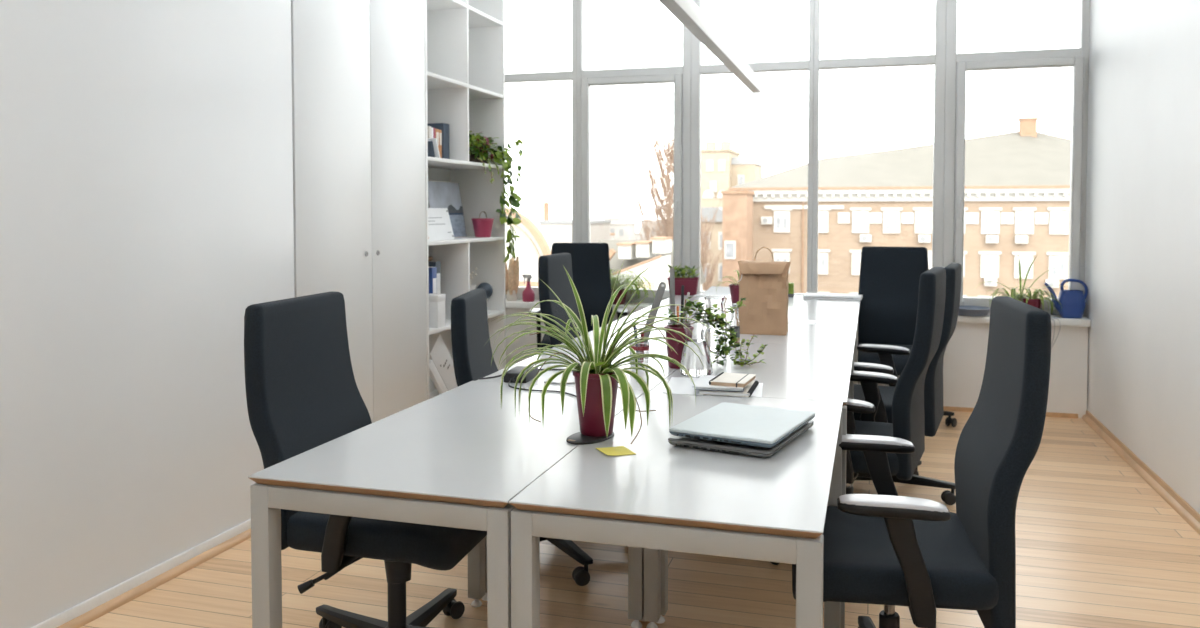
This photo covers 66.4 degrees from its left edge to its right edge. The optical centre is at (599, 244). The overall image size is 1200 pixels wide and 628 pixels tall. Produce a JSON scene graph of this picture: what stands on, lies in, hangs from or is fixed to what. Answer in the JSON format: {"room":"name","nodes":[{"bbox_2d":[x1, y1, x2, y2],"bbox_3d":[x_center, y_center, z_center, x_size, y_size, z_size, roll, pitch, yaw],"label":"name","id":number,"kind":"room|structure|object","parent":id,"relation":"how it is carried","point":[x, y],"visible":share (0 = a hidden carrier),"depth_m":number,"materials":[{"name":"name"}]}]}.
{"room":"open-plan office","nodes":[
{"label":"open-plan office","id":0,"kind":"room"},
{"bbox_2d":[0,0,293,627],"bbox_3d":[-2.412,-0.423,1.336,0.607,3.350,5.618,1,2,17],"label":"wall","id":1,"kind":"structure","parent":0,"point":[146,146],"depth_m":3.08,"materials":[{"name":"paint"}]},
{"bbox_2d":[31,519,250,627],"bbox_3d":[-2.116,1.224,1.305,0.012,0.060,5.610,1,2,17],"label":"baseboard","id":2,"kind":"structure","parent":1,"relation":"attached to","point":[83,607],"depth_m":3.13,"materials":[{"name":"white wood"}]},
{"bbox_2d":[57,528,250,627],"bbox_3d":[-2.100,1.241,1.301,0.022,0.026,5.610,1,2,17],"label":"trim","id":3,"kind":"structure","parent":1,"relation":"attached to","point":[124,598],"depth_m":3.17,"materials":[{"name":"brown wood"}]},
{"bbox_2d":[80,411,1199,627],"bbox_3d":[0.559,1.281,1.933,7.400,0.100,9.930,1,2,17],"label":"floor","id":4,"kind":"structure","parent":0,"point":[1097,546],"depth_m":3.22,"materials":[{"name":"brown wood"}]},
{"bbox_2d":[291,0,426,422],"bbox_3d":[-1.338,-0.369,4.598,0.412,3.000,1.211,1,2,17],"label":"wardrobe","id":5,"kind":"object","parent":4,"relation":"on","point":[358,66],"visible":0.49,"depth_m":4.54,"materials":[{"name":"white laminate"}]},
{"bbox_2d":[244,292,486,627],"bbox_3d":[-0.564,0.679,2.615,0.679,1.049,0.702,1,2,14],"label":"office chair","id":6,"kind":"object","parent":4,"relation":"on","point":[303,394],"visible":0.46,"depth_m":2.48,"materials":[{"name":"grey fabric"}]},
{"bbox_2d":[248,381,643,627],"bbox_3d":[-0.300,0.843,2.416,0.591,0.740,1.138,1,2,17],"label":"desk","id":7,"kind":"object","parent":4,"relation":"on","point":[456,457],"visible":0.85,"depth_m":1.99,"materials":[{"name":"white laminate"}]},
{"bbox_2d":[508,378,575,396],"bbox_3d":[-0.161,0.448,2.826,0.066,0.018,0.394,-2,3,-43],"label":"cable","id":8,"kind":"object","parent":7,"relation":"on","point":[511,378],"visible":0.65,"depth_m":2.85,"materials":[{"name":"black rubber"}]},
{"bbox_2d":[424,0,505,399],"bbox_3d":[-1.003,-0.422,5.736,0.407,3.020,1.150,1,2,17],"label":"bookcase","id":9,"kind":"object","parent":4,"relation":"on","point":[465,51],"visible":0.45,"depth_m":6.08,"materials":[{"name":"white wood"}]},
{"bbox_2d":[428,126,431,137],"bbox_3d":[-1.075,-0.602,5.429,0.160,0.194,0.030,1,2,17],"label":"book","id":10,"kind":"object","parent":9,"relation":"on","point":[429,127],"visible":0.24,"depth_m":5.39,"materials":[{"name":"beige paper"}]},
{"bbox_2d":[428,141,434,156],"bbox_3d":[-1.033,-0.559,5.395,0.120,0.103,0.049,1,2,17],"label":"book","id":11,"kind":"object","parent":9,"relation":"on","point":[431,153],"visible":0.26,"depth_m":5.38,"materials":[{"name":"paper"}]},
{"bbox_2d":[429,267,436,293],"bbox_3d":[-1.117,0.305,5.495,0.282,0.346,0.062,1,2,17],"label":"ring binder","id":12,"kind":"object","parent":9,"relation":"on","point":[432,270],"visible":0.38,"depth_m":5.43,"materials":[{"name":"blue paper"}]},
{"bbox_2d":[428,138,439,157],"bbox_3d":[-1.009,-0.566,5.408,0.120,0.117,0.058,1,2,17],"label":"book","id":13,"kind":"object","parent":9,"relation":"on","point":[435,145],"visible":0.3,"depth_m":5.38,"materials":[{"name":"white paper"}]},
{"bbox_2d":[429,261,440,293],"bbox_3d":[-1.106,0.287,5.564,0.282,0.376,0.068,1,2,17],"label":"ring binder","id":14,"kind":"object","parent":9,"relation":"on","point":[437,264],"visible":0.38,"depth_m":5.52,"materials":[{"name":"paper"}]},
{"bbox_2d":[435,129,438,148],"bbox_3d":[-1.049,-0.602,5.514,0.162,0.186,0.046,1,2,17],"label":"book","id":15,"kind":"object","parent":9,"relation":"on","point":[436,130],"visible":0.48,"depth_m":5.49,"materials":[{"name":"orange paper"}]},
{"bbox_2d":[429,293,445,327],"bbox_3d":[-0.968,0.387,5.369,0.093,0.192,0.103,1,2,17],"label":"box file","id":16,"kind":"object","parent":9,"relation":"on","point":[436,301],"visible":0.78,"depth_m":5.32,"materials":[{"name":"white paper"}]},
{"bbox_2d":[428,123,448,158],"bbox_3d":[-1.054,-0.626,5.623,0.250,0.227,0.080,1,2,17],"label":"box file","id":17,"kind":"object","parent":9,"relation":"on","point":[444,127],"visible":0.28,"depth_m":5.57,"materials":[{"name":"cardboard"}]},
{"bbox_2d":[429,360,447,393],"bbox_3d":[-0.948,0.831,5.429,0.030,0.336,0.293,1,2,21],"label":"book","id":18,"kind":"object","parent":9,"relation":"on","point":[434,374],"visible":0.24,"depth_m":5.37,"materials":[{"name":"white paper"}]},
{"bbox_2d":[439,130,441,157],"bbox_3d":[-1.037,-0.602,5.555,0.162,0.184,0.036,1,2,17],"label":"book","id":19,"kind":"object","parent":9,"relation":"on","point":[440,131],"visible":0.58,"depth_m":5.53,"materials":[{"name":"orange paper"}]},
{"bbox_2d":[428,208,454,240],"bbox_3d":[-0.976,-0.121,5.467,0.056,0.193,0.420,1,2,15],"label":"paper","id":20,"kind":"object","parent":9,"relation":"on","point":[439,223],"visible":0.68,"depth_m":5.50,"materials":[{"name":"white paper"}]},
{"bbox_2d":[429,334,457,390],"bbox_3d":[-0.957,0.763,5.597,0.071,0.460,0.422,1,2,21],"label":"carton","id":21,"kind":"object","parent":9,"relation":"on","point":[439,353],"visible":0.64,"depth_m":5.52,"materials":[{"name":"white paper"}]},
{"bbox_2d":[428,180,466,237],"bbox_3d":[-1.058,-0.217,5.697,0.074,0.368,0.930,1,2,17],"label":"picture frame","id":22,"kind":"object","parent":9,"relation":"on","point":[441,194],"visible":0.41,"depth_m":5.97,"materials":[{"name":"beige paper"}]},
{"bbox_2d":[428,181,461,209],"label":"print","id":23,"kind":"object","parent":22,"relation":"attached to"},
{"bbox_2d":[448,205,462,212],"bbox_3d":[-0.957,-0.235,6.008,0.001,0.055,0.265,-9,0,17],"label":"print","id":24,"kind":"object","parent":22,"relation":"attached to","point":[451,209],"depth_m":6.01},
{"bbox_2d":[449,215,466,236],"bbox_3d":[-0.970,-0.125,5.912,0.001,0.155,0.465,-9,0,17],"label":"print","id":25,"kind":"object","parent":22,"relation":"attached to","point":[457,221],"depth_m":6.03},
{"bbox_2d":[470,268,476,290],"bbox_3d":[-0.849,0.302,5.940,0.109,0.319,0.115,2,3,36],"label":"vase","id":26,"kind":"object","parent":9,"relation":"on","point":[472,286],"visible":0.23,"depth_m":5.92,"materials":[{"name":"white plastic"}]},
{"bbox_2d":[471,211,493,236],"bbox_3d":[-0.775,-0.135,6.070,0.150,0.172,0.150,1,2,17],"label":"bucket","id":27,"kind":"object","parent":9,"relation":"on","point":[482,227],"visible":0.96,"depth_m":6.02,"materials":[{"name":"red plastic"}]},
{"bbox_2d":[477,282,492,313],"bbox_3d":[-0.766,0.353,6.086,0.110,0.205,0.110,1,2,17],"label":"ball ornament","id":28,"kind":"object","parent":9,"relation":"on","point":[487,287],"visible":0.51,"depth_m":6.05,"materials":[{"name":"stone"}]},
{"bbox_2d":[469,131,522,261],"bbox_3d":[-0.768,-0.309,6.054,0.399,0.866,0.729,1,2,17],"label":"trailing plant","id":29,"kind":"object","parent":9,"relation":"on","point":[477,155],"visible":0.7,"depth_m":6.12,"materials":[{"name":"green plant"}]},
{"bbox_2d":[451,289,627,585],"bbox_3d":[-0.187,0.677,3.492,0.688,0.990,0.711,0,2,4],"label":"office chair","id":30,"kind":"object","parent":4,"relation":"on","point":[472,354],"visible":0.17,"depth_m":3.30,"materials":[{"name":"grey fabric"}]},
{"bbox_2d":[538,253,580,347],"bbox_3d":[0.022,0.589,4.791,0.662,1.069,0.692,1,2,17],"label":"office chair","id":31,"kind":"object","parent":4,"relation":"on","point":[551,271],"visible":0.09,"depth_m":4.75,"materials":[{"name":"grey fabric"}]},
{"bbox_2d":[476,336,676,621],"bbox_3d":[0.035,0.802,3.506,0.591,0.740,1.138,1,2,17],"label":"desk","id":32,"kind":"object","parent":4,"relation":"on","point":[655,347],"visible":0.06,"depth_m":3.29,"materials":[{"name":"white laminate"}]},
{"bbox_2d":[504,366,537,382],"bbox_3d":[-0.263,0.432,3.053,0.078,0.032,0.164,0,2,13],"label":"power adapter","id":33,"kind":"object","parent":32,"relation":"on","point":[513,373],"visible":0.59,"depth_m":3.00,"materials":[{"name":"black plastic"}]},
{"bbox_2d":[479,369,564,379],"bbox_3d":[-0.211,0.442,3.150,0.406,0.006,0.152,0,2,-9],"label":"cable","id":34,"kind":"object","parent":32,"relation":"on","point":[538,369],"visible":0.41,"depth_m":3.09,"materials":[{"name":"black rubber"}]},
{"bbox_2d":[629,340,649,366],"bbox_3d":[0.142,0.394,3.308,0.076,0.090,0.076,1,2,17],"label":"pen cup","id":35,"kind":"object","parent":32,"relation":"on","point":[646,348],"visible":0.42,"depth_m":3.28,"materials":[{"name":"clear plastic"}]},
{"bbox_2d":[640,331,643,362],"bbox_3d":[0.151,0.374,3.293,0.013,0.125,0.022,0,2,-10],"label":"marker","id":36,"kind":"object","parent":35,"relation":"in","point":[642,334],"visible":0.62,"depth_m":3.29,"materials":[{"name":"red plastic"}]},
{"bbox_2d":[632,282,665,365],"bbox_3d":[0.176,0.287,3.298,0.123,0.306,0.002,0,2,-1],"label":"ruler","id":37,"kind":"object","parent":35,"relation":"in","point":[661,288],"visible":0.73,"depth_m":3.29,"materials":[{"name":"grey metal"}]},
{"bbox_2d":[664,297,745,368],"bbox_3d":[0.395,0.312,3.321,0.344,0.252,0.127,-1,2,-24],"label":"ivy plant","id":38,"kind":"object","parent":32,"relation":"on","point":[724,348],"visible":0.84,"depth_m":3.32,"materials":[{"name":"green plant"}]},
{"bbox_3d":[0.325,0.370,3.800,0.089,0.101,0.089,1,2,17],"label":"pen holder","id":39,"kind":"object","parent":32,"relation":"on","visible":0},
{"bbox_2d":[670,268,674,322],"bbox_3d":[0.301,0.256,3.800,0.021,0.321,0.010,-1,1,-1],"label":"ruler","id":40,"kind":"object","parent":39,"relation":"in","point":[672,270],"visible":0.6,"depth_m":3.80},
{"bbox_2d":[681,285,683,322],"bbox_3d":[0.342,0.292,3.822,0.013,0.246,0.035,1,2,17],"label":"pen","id":41,"kind":"object","parent":39,"relation":"in","point":[682,286],"visible":0.52,"depth_m":3.82,"materials":[{"name":"black plastic"}]},
{"bbox_2d":[529,243,627,351],"bbox_3d":[-0.128,0.535,6.181,0.692,1.074,0.678,0,2,1],"label":"office chair","id":42,"kind":"object","parent":4,"relation":"on","point":[590,261],"visible":0.24,"depth_m":6.43,"materials":[{"name":"grey fabric"}]},
{"bbox_2d":[588,309,738,337],"bbox_3d":[0.359,0.761,4.598,0.591,0.740,1.138,1,2,17],"label":"desk","id":43,"kind":"object","parent":4,"relation":"on","point":[656,333],"visible":0.05,"depth_m":4.61,"materials":[{"name":"white laminate"}]},
{"bbox_2d":[509,391,842,627],"bbox_3d":[0.269,0.849,2.248,0.591,0.740,1.138,1,2,17],"label":"desk","id":44,"kind":"object","parent":4,"relation":"on","point":[664,495],"visible":0.92,"depth_m":1.81,"materials":[{"name":"white laminate"}]},
{"bbox_2d":[566,432,613,444],"bbox_3d":[-0.023,0.475,2.269,0.094,0.006,0.156,1,3,34],"label":"saucer","id":45,"kind":"object","parent":44,"relation":"on","point":[578,438],"visible":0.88,"depth_m":2.24,"materials":[{"name":"black ceramic"}]},
{"bbox_2d":[487,262,719,443],"bbox_3d":[0.007,0.252,2.293,0.585,0.438,0.448,1,2,17],"label":"spider plant","id":46,"kind":"object","parent":44,"relation":"on","point":[597,380],"visible":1,"depth_m":2.25,"materials":[{"name":"green plant"}]},
{"bbox_2d":[596,446,635,455],"bbox_3d":[0.036,0.480,2.137,0.072,0.005,0.077,-1,2,-21],"label":"sticky note","id":47,"kind":"object","parent":44,"relation":"on","point":[619,450],"visible":1,"depth_m":2.13,"materials":[{"name":"yellow paper"}]},
{"bbox_2d":[668,420,813,457],"bbox_3d":[0.357,0.467,2.279,0.255,0.020,0.360,1,2,29],"label":"laptop","id":48,"kind":"object","parent":44,"relation":"on","point":[718,446],"visible":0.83,"depth_m":2.13,"materials":[{"name":"metal"}]},
{"bbox_2d":[669,402,814,447],"bbox_3d":[0.358,0.443,2.266,0.257,0.020,0.358,1,2,28],"label":"laptop","id":49,"kind":"object","parent":48,"relation":"on","point":[751,425],"visible":1,"depth_m":2.21,"materials":[{"name":"grey metal"}]},
{"bbox_2d":[644,293,738,311],"bbox_3d":[0.683,0.721,5.691,0.591,0.740,1.138,1,2,17],"label":"desk","id":50,"kind":"object","parent":4,"relation":"on","point":[677,297],"visible":0.02,"depth_m":5.61,"materials":[{"name":"white laminate"}]},
{"bbox_2d":[667,264,699,294],"bbox_3d":[0.563,0.230,6.127,0.236,0.208,0.147,0,2,9],"label":"planter","id":51,"kind":"object","parent":50,"relation":"on","point":[690,284],"visible":0.88,"depth_m":6.08,"materials":[{"name":"plastic"}]},
{"bbox_2d":[694,286,730,296],"bbox_3d":[0.775,0.309,6.043,0.177,0.052,0.304,2,3,38],"label":"magazine","id":52,"kind":"object","parent":50,"relation":"on","point":[712,291],"visible":0.71,"depth_m":6.06,"materials":[{"name":"white paper"}]},
{"bbox_2d":[716,270,738,305],"bbox_3d":[0.861,0.252,5.380,0.329,0.220,0.222,1,2,17],"label":"potted plant","id":53,"kind":"object","parent":50,"relation":"on","point":[734,288],"visible":0.38,"depth_m":5.32,"materials":[{"name":"green plant"}]},
{"bbox_2d":[651,342,853,627],"bbox_3d":[0.604,0.808,3.337,0.591,0.740,1.138,1,2,17],"label":"desk","id":54,"kind":"object","parent":4,"relation":"on","point":[789,371],"visible":0.23,"depth_m":3.18,"materials":[{"name":"white laminate"}]},
{"bbox_2d":[662,377,702,395],"bbox_3d":[0.277,0.452,2.936,0.127,0.001,0.292,0,2,11],"label":"paper sheet","id":55,"kind":"object","parent":54,"relation":"on","point":[678,385],"visible":0.67,"depth_m":2.92,"materials":[{"name":"white paper"}]},
{"bbox_2d":[679,321,712,376],"bbox_3d":[0.330,0.356,3.151,0.114,0.178,0.114,1,2,17],"label":"glass carafe","id":56,"kind":"object","parent":54,"relation":"on","point":[690,360],"visible":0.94,"depth_m":3.11,"materials":[{"name":"white"}]},
{"bbox_2d":[705,296,726,351],"bbox_3d":[0.466,0.317,3.694,0.095,0.215,0.095,1,2,17],"label":"glass carafe","id":57,"kind":"object","parent":54,"relation":"on","point":[710,300],"visible":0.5,"depth_m":3.66,"materials":[{"name":"white"}]},
{"bbox_2d":[699,381,758,396],"bbox_3d":[0.407,0.448,2.880,0.158,0.016,0.213,1,2,17],"label":"notebook","id":58,"kind":"object","parent":54,"relation":"on","point":[749,389],"visible":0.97,"depth_m":2.79,"materials":[{"name":"beige paper"}]},
{"bbox_2d":[695,388,743,391],"bbox_3d":[0.381,0.437,2.875,0.145,0.008,0.186,0,2,12],"label":"notebook","id":59,"kind":"object","parent":58,"relation":"on","point":[708,389],"visible":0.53,"depth_m":2.79,"materials":[{"name":"white paper"}]},
{"bbox_2d":[692,375,742,389],"bbox_3d":[0.379,0.431,2.873,0.153,0.004,0.196,1,2,14],"label":"magazine","id":60,"kind":"object","parent":59,"relation":"on","point":[702,381],"visible":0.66,"depth_m":2.82,"materials":[{"name":"white paper"}]},
{"bbox_2d":[709,372,755,387],"bbox_3d":[0.414,0.422,2.864,0.113,0.017,0.168,1,2,21],"label":"notebook","id":61,"kind":"object","parent":60,"relation":"on","point":[740,380],"visible":1,"depth_m":2.83,"materials":[{"name":"beige paper"}]},
{"bbox_2d":[730,304,739,342],"bbox_3d":[0.567,0.334,3.852,0.042,0.170,0.042,1,2,17],"label":"bottle","id":62,"kind":"object","parent":54,"relation":"on","point":[736,324],"visible":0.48,"depth_m":3.84,"materials":[{"name":"clear glass"}]},
{"bbox_2d":[733,335,766,366],"bbox_3d":[0.543,0.380,3.319,0.123,0.114,0.065,1,2,17],"label":"ivy cutting","id":63,"kind":"object","parent":54,"relation":"on","point":[741,363],"visible":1,"depth_m":3.32,"materials":[{"name":"green plant"}]},
{"bbox_2d":[751,383,762,396],"bbox_3d":[0.467,0.455,2.882,0.086,0.001,0.234,0,2,11],"label":"paper sheet","id":64,"kind":"object","parent":54,"relation":"on","point":[757,392],"visible":0.4,"depth_m":2.85,"materials":[{"name":"white paper"}]},
{"bbox_2d":[727,314,857,485],"bbox_3d":[0.928,0.768,4.430,0.591,0.740,1.138,1,2,17],"label":"desk","id":65,"kind":"object","parent":4,"relation":"on","point":[827,330],"visible":0.09,"depth_m":4.23,"materials":[{"name":"white laminate"}]},
{"bbox_2d":[738,247,790,334],"bbox_3d":[0.753,0.208,4.207,0.242,0.394,0.152,1,2,15],"label":"paper bag","id":66,"kind":"object","parent":65,"relation":"on","point":[764,285],"visible":0.98,"depth_m":4.15,"materials":[{"name":"brown paper"}]},
{"bbox_2d":[788,319,815,323],"bbox_3d":[0.948,0.389,4.655,0.280,0.001,0.190,1,2,17],"label":"paper sheet","id":67,"kind":"object","parent":65,"relation":"on","point":[790,321],"visible":0.42,"depth_m":4.64,"materials":[{"name":"white paper"}]},
{"bbox_2d":[788,295,859,383],"bbox_3d":[1.252,0.727,5.522,0.591,0.740,1.138,1,2,17],"label":"desk","id":68,"kind":"object","parent":4,"relation":"on","point":[797,304],"visible":0.11,"depth_m":5.37,"materials":[{"name":"white laminate"}]},
{"bbox_2d":[788,283,793,296],"bbox_3d":[1.233,0.295,5.970,0.056,0.090,0.051,1,2,17],"label":"carton","id":69,"kind":"object","parent":68,"relation":"on","point":[791,285],"visible":0.48,"depth_m":5.94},
{"bbox_2d":[803,293,862,299],"bbox_3d":[1.495,0.332,5.883,0.360,0.022,0.200,1,2,19],"label":"board","id":70,"kind":"object","parent":68,"relation":"on","point":[834,296],"visible":1,"depth_m":5.83,"materials":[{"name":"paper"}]},
{"bbox_2d":[770,267,945,564],"bbox_3d":[0.956,0.628,3.492,0.663,1.086,0.677,1,2,26],"label":"office chair","id":71,"kind":"object","parent":4,"relation":"on","point":[907,423],"visible":0.44,"depth_m":3.21,"materials":[{"name":"grey fabric"}]},
{"bbox_2d":[858,246,956,426],"bbox_3d":[1.819,0.558,5.619,0.691,1.070,0.678,1,2,29],"label":"office chair","id":72,"kind":"object","parent":4,"relation":"on","point":[889,278],"visible":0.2,"depth_m":5.82,"materials":[{"name":"grey fabric"}]},
{"bbox_2d":[853,263,961,504],"bbox_3d":[1.304,0.615,4.204,0.655,1.059,0.674,1,2,25],"label":"office chair","id":73,"kind":"object","parent":4,"relation":"on","point":[933,386],"visible":0.55,"depth_m":4.00,"materials":[{"name":"grey fabric"}]},
{"bbox_2d":[792,296,1050,627],"bbox_3d":[0.742,0.678,2.406,0.696,1.070,0.700,0,2,12],"label":"office chair","id":74,"kind":"object","parent":4,"relation":"on","point":[888,549],"visible":0.94,"depth_m":2.17,"materials":[{"name":"grey fabric"}]},
{"bbox_2d":[505,308,1087,417],"bbox_3d":[1.124,0.772,6.459,4.100,0.580,0.300,1,2,17],"label":"wall","id":75,"kind":"structure","parent":0,"point":[964,361],"depth_m":5.91,"materials":[{"name":"grey paint"}]},
{"bbox_2d":[505,0,576,299],"bbox_3d":[-0.495,-0.935,6.928,0.694,2.703,0.070,1,2,17],"label":"window","id":76,"kind":"structure","parent":75,"relation":"in","point":[563,75],"depth_m":6.82,"materials":[{"name":"grey metal"}]},
{"bbox_2d":[577,0,690,302],"bbox_3d":[0.237,-0.925,6.669,0.858,2.703,0.150,1,2,17],"label":"window","id":77,"kind":"structure","parent":75,"relation":"in","point":[680,76],"depth_m":6.62,"materials":[{"name":"grey metal"}]},
{"bbox_2d":[690,0,813,294],"bbox_3d":[1.069,-0.918,6.464,0.854,2.703,0.070,1,2,17],"label":"window","id":78,"kind":"structure","parent":75,"relation":"in","point":[697,69],"depth_m":6.52,"materials":[{"name":"grey metal"}]},
{"bbox_2d":[505,299,1090,326],"bbox_3d":[1.115,0.459,6.398,4.100,0.045,0.300,1,2,17],"label":"trim","id":79,"kind":"structure","parent":75,"relation":"on","point":[1085,322],"depth_m":5.88,"materials":[{"name":"white"}]},
{"bbox_2d":[506,290,516,300],"bbox_3d":[-0.660,0.380,6.849,0.080,0.080,0.080,1,2,17],"label":"vase","id":80,"kind":"object","parent":79,"relation":"on","point":[511,294],"depth_m":6.82,"materials":[{"name":"beige ceramic"}]},
{"bbox_2d":[505,256,519,300],"bbox_3d":[-0.668,0.252,6.845,0.146,0.336,0.146,2,3,38],"label":"pampas grass","id":81,"kind":"object","parent":79,"relation":"on","point":[512,272],"depth_m":6.82,"materials":[{"name":"beige plant"}]},
{"bbox_2d":[522,274,534,301],"bbox_3d":[-0.531,0.321,6.808,0.095,0.201,0.094,0,2,-6],"label":"spray bottle","id":82,"kind":"object","parent":79,"relation":"on","point":[528,295],"visible":1,"depth_m":6.79,"materials":[{"name":"red plastic"}]},
{"bbox_2d":[610,268,654,305],"bbox_3d":[0.125,0.294,6.605,0.536,0.270,0.281,1,2,17],"label":"fern","id":83,"kind":"object","parent":79,"relation":"on","point":[613,279],"visible":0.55,"depth_m":6.56,"materials":[{"name":"green plant"}]},
{"bbox_2d":[611,288,626,304],"bbox_3d":[0.131,0.374,6.614,0.142,0.110,0.142,1,2,17],"label":"pot","id":84,"kind":"object","parent":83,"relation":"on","point":[620,292],"depth_m":6.57,"materials":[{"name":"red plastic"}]},
{"bbox_2d":[958,305,989,316],"bbox_3d":[2.391,0.430,5.918,0.244,0.050,0.244,1,2,17],"label":"tray","id":85,"kind":"object","parent":79,"relation":"on","point":[964,310],"visible":0.75,"depth_m":5.83,"materials":[{"name":"grey plastic"}]},
{"bbox_2d":[979,254,1070,314],"bbox_3d":[2.704,0.260,5.818,0.585,0.396,0.273,1,2,17],"label":"spider plant","id":86,"kind":"object","parent":79,"relation":"on","point":[1033,300],"visible":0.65,"depth_m":5.83,"materials":[{"name":"green plant"}]},
{"bbox_2d":[1044,279,1087,318],"bbox_3d":[2.937,0.337,5.784,0.252,0.246,0.122,1,2,17],"label":"watering can","id":87,"kind":"object","parent":79,"relation":"on","point":[1073,303],"visible":0.97,"depth_m":5.74,"materials":[{"name":"blue plastic"}]},
{"bbox_2d":[812,0,946,292],"bbox_3d":[1.886,-0.909,6.222,0.850,2.703,0.070,1,2,17],"label":"window","id":88,"kind":"structure","parent":75,"relation":"in","point":[938,59],"depth_m":6.12,"materials":[{"name":"grey metal"}]},
{"bbox_2d":[943,406,1077,417],"bbox_3d":[1.271,1.056,6.261,3.600,0.028,0.016,1,2,17],"label":"baseboard","id":89,"kind":"structure","parent":75,"relation":"attached to","point":[946,408],"depth_m":5.79,"materials":[{"name":"brown wood"}]},
{"bbox_2d":[943,0,1089,315],"bbox_3d":[2.691,-0.898,5.942,0.852,2.703,0.150,1,2,17],"label":"window","id":90,"kind":"structure","parent":75,"relation":"in","point":[957,64],"depth_m":5.95,"materials":[{"name":"grey metal"}]},
{"bbox_2d":[1084,0,1199,513],"bbox_3d":[1.994,-0.439,1.756,0.200,3.350,8.930,1,2,17],"label":"wall","id":91,"kind":"structure","parent":0,"point":[1142,236],"depth_m":4.56,"materials":[{"name":"paint"}]},
{"bbox_2d":[1082,410,1199,534],"bbox_3d":[1.835,1.215,1.656,0.012,0.052,8.530,1,2,17],"label":"baseboard","id":92,"kind":"structure","parent":91,"relation":"attached to","point":[1165,486],"depth_m":4.44,"materials":[{"name":"brown wood"}]},
{"bbox_3d":[0.041,-2.190,2.166,5.000,0.120,9.230,1,2,17],"label":"ceiling","id":93,"kind":"structure","parent":0,"visible":0},
{"bbox_2d":[659,0,760,92],"bbox_3d":[0.510,-1.526,4.019,0.060,1.345,3.040,1,2,17],"label":"pendant lamp","id":94,"kind":"object","parent":93,"relation":"hanging from","point":[687,12],"visible":1,"depth_m":3.86,"materials":[{"name":"white metal"}]},
{"label":"outside","id":95,"kind":"structure","parent":0,"visible":0},
{"bbox_3d":[36.974,11.855,125.159,420.000,0.400,240.000,1,2,17],"label":"ground","id":96,"kind":"structure","parent":95,"visible":0},
{"bbox_2d":[505,207,552,286],"bbox_3d":[-4.750,6.419,44.028,6.000,16.500,2.000,1,2,17],"label":"house","id":97,"kind":"structure","parent":96,"relation":"on","point":[534,242],"depth_m":42.74,"materials":[{"name":"white paint"}]},
{"bbox_2d":[538,201,611,242],"bbox_3d":[-2.061,4.265,79.056,4.600,18.200,6.200,1,2,17],"label":"building","id":98,"kind":"structure","parent":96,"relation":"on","point":[559,231],"depth_m":76.32,"materials":[{"name":"white concrete"}]},
{"bbox_2d":[603,218,626,221],"bbox_3d":[3.706,0.671,225.430,4.788,14.495,5.300,1,2,17],"label":"building","id":99,"kind":"structure","parent":96,"relation":"on","point":[612,219],"depth_m":222.73,"materials":[{"name":"grey metal"}]},
{"bbox_2d":[610,222,636,239],"bbox_3d":[2.849,3.348,156.893,5.755,14.242,5.300,1,2,17],"label":"building","id":100,"kind":"structure","parent":96,"relation":"on","point":[622,230],"depth_m":154.09,"materials":[{"name":"white concrete"}]},
{"bbox_2d":[610,255,670,288],"bbox_3d":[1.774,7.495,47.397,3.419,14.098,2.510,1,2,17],"label":"roof","id":101,"kind":"structure","parent":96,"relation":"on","point":[658,273],"depth_m":45.83,"materials":[{"name":"paint"}]},
{"bbox_2d":[640,220,648,239],"bbox_3d":[9.939,2.953,161.662,4.627,14.678,5.300,1,2,17],"label":"building","id":102,"kind":"structure","parent":96,"relation":"on","point":[643,236],"depth_m":159.57,"materials":[{"name":"grey metal"}]},
{"bbox_2d":[599,237,705,290],"bbox_3d":[2.592,6.921,52.722,5.753,14.850,7.200,1,2,17],"label":"house","id":103,"kind":"structure","parent":96,"relation":"on","point":[630,252],"depth_m":49.92,"materials":[{"name":"white paint"}]},
{"bbox_2d":[648,220,666,239],"bbox_3d":[9.671,3.638,141.100,3.431,14.838,5.300,1,2,17],"label":"building","id":104,"kind":"structure","parent":96,"relation":"on","point":[652,220],"depth_m":138.67,"materials":[{"name":"grey metal"}]},
{"bbox_2d":[625,122,723,274],"bbox_3d":[4.735,2.746,59.249,5.494,22.715,6.140,-2,3,-45],"label":"bare tree","id":105,"kind":"object","parent":96,"relation":"on","point":[667,189],"visible":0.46,"depth_m":59.02,"materials":[{"name":"brown plant"}]},
{"bbox_2d":[701,207,722,285],"bbox_3d":[10.100,4.847,84.913,5.800,16.600,5.700,1,2,17],"label":"house","id":106,"kind":"structure","parent":96,"relation":"on","point":[707,212],"depth_m":81.94,"materials":[{"name":"paint"}]},
{"bbox_2d":[701,209,722,290],"bbox_3d":[7.213,5.632,63.232,3.011,16.654,3.646,-1,2,-30],"label":"bare tree","id":107,"kind":"object","parent":96,"relation":"on","point":[711,274],"visible":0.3,"depth_m":63.47,"materials":[{"name":"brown plant"}]},
{"bbox_2d":[701,141,762,206],"bbox_3d":[13.596,0.518,103.756,8.300,23.850,10.700,1,2,17],"label":"tower building","id":108,"kind":"structure","parent":96,"relation":"on","point":[722,169],"depth_m":100.42,"materials":[{"name":"beige paint"}]},
{"bbox_2d":[721,190,754,286],"bbox_3d":[10.035,4.961,66.929,1.900,17.710,3.805,1,2,17],"label":"annex","id":109,"kind":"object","parent":96,"relation":"on","point":[737,226],"visible":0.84,"depth_m":65.04,"materials":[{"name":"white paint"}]},
{"bbox_2d":[728,117,1070,298],"bbox_3d":[34.496,1.767,73.851,45.100,23.580,22.300,1,2,17],"label":"brick building","id":110,"kind":"structure","parent":96,"relation":"on","point":[1017,184],"depth_m":67.09,"materials":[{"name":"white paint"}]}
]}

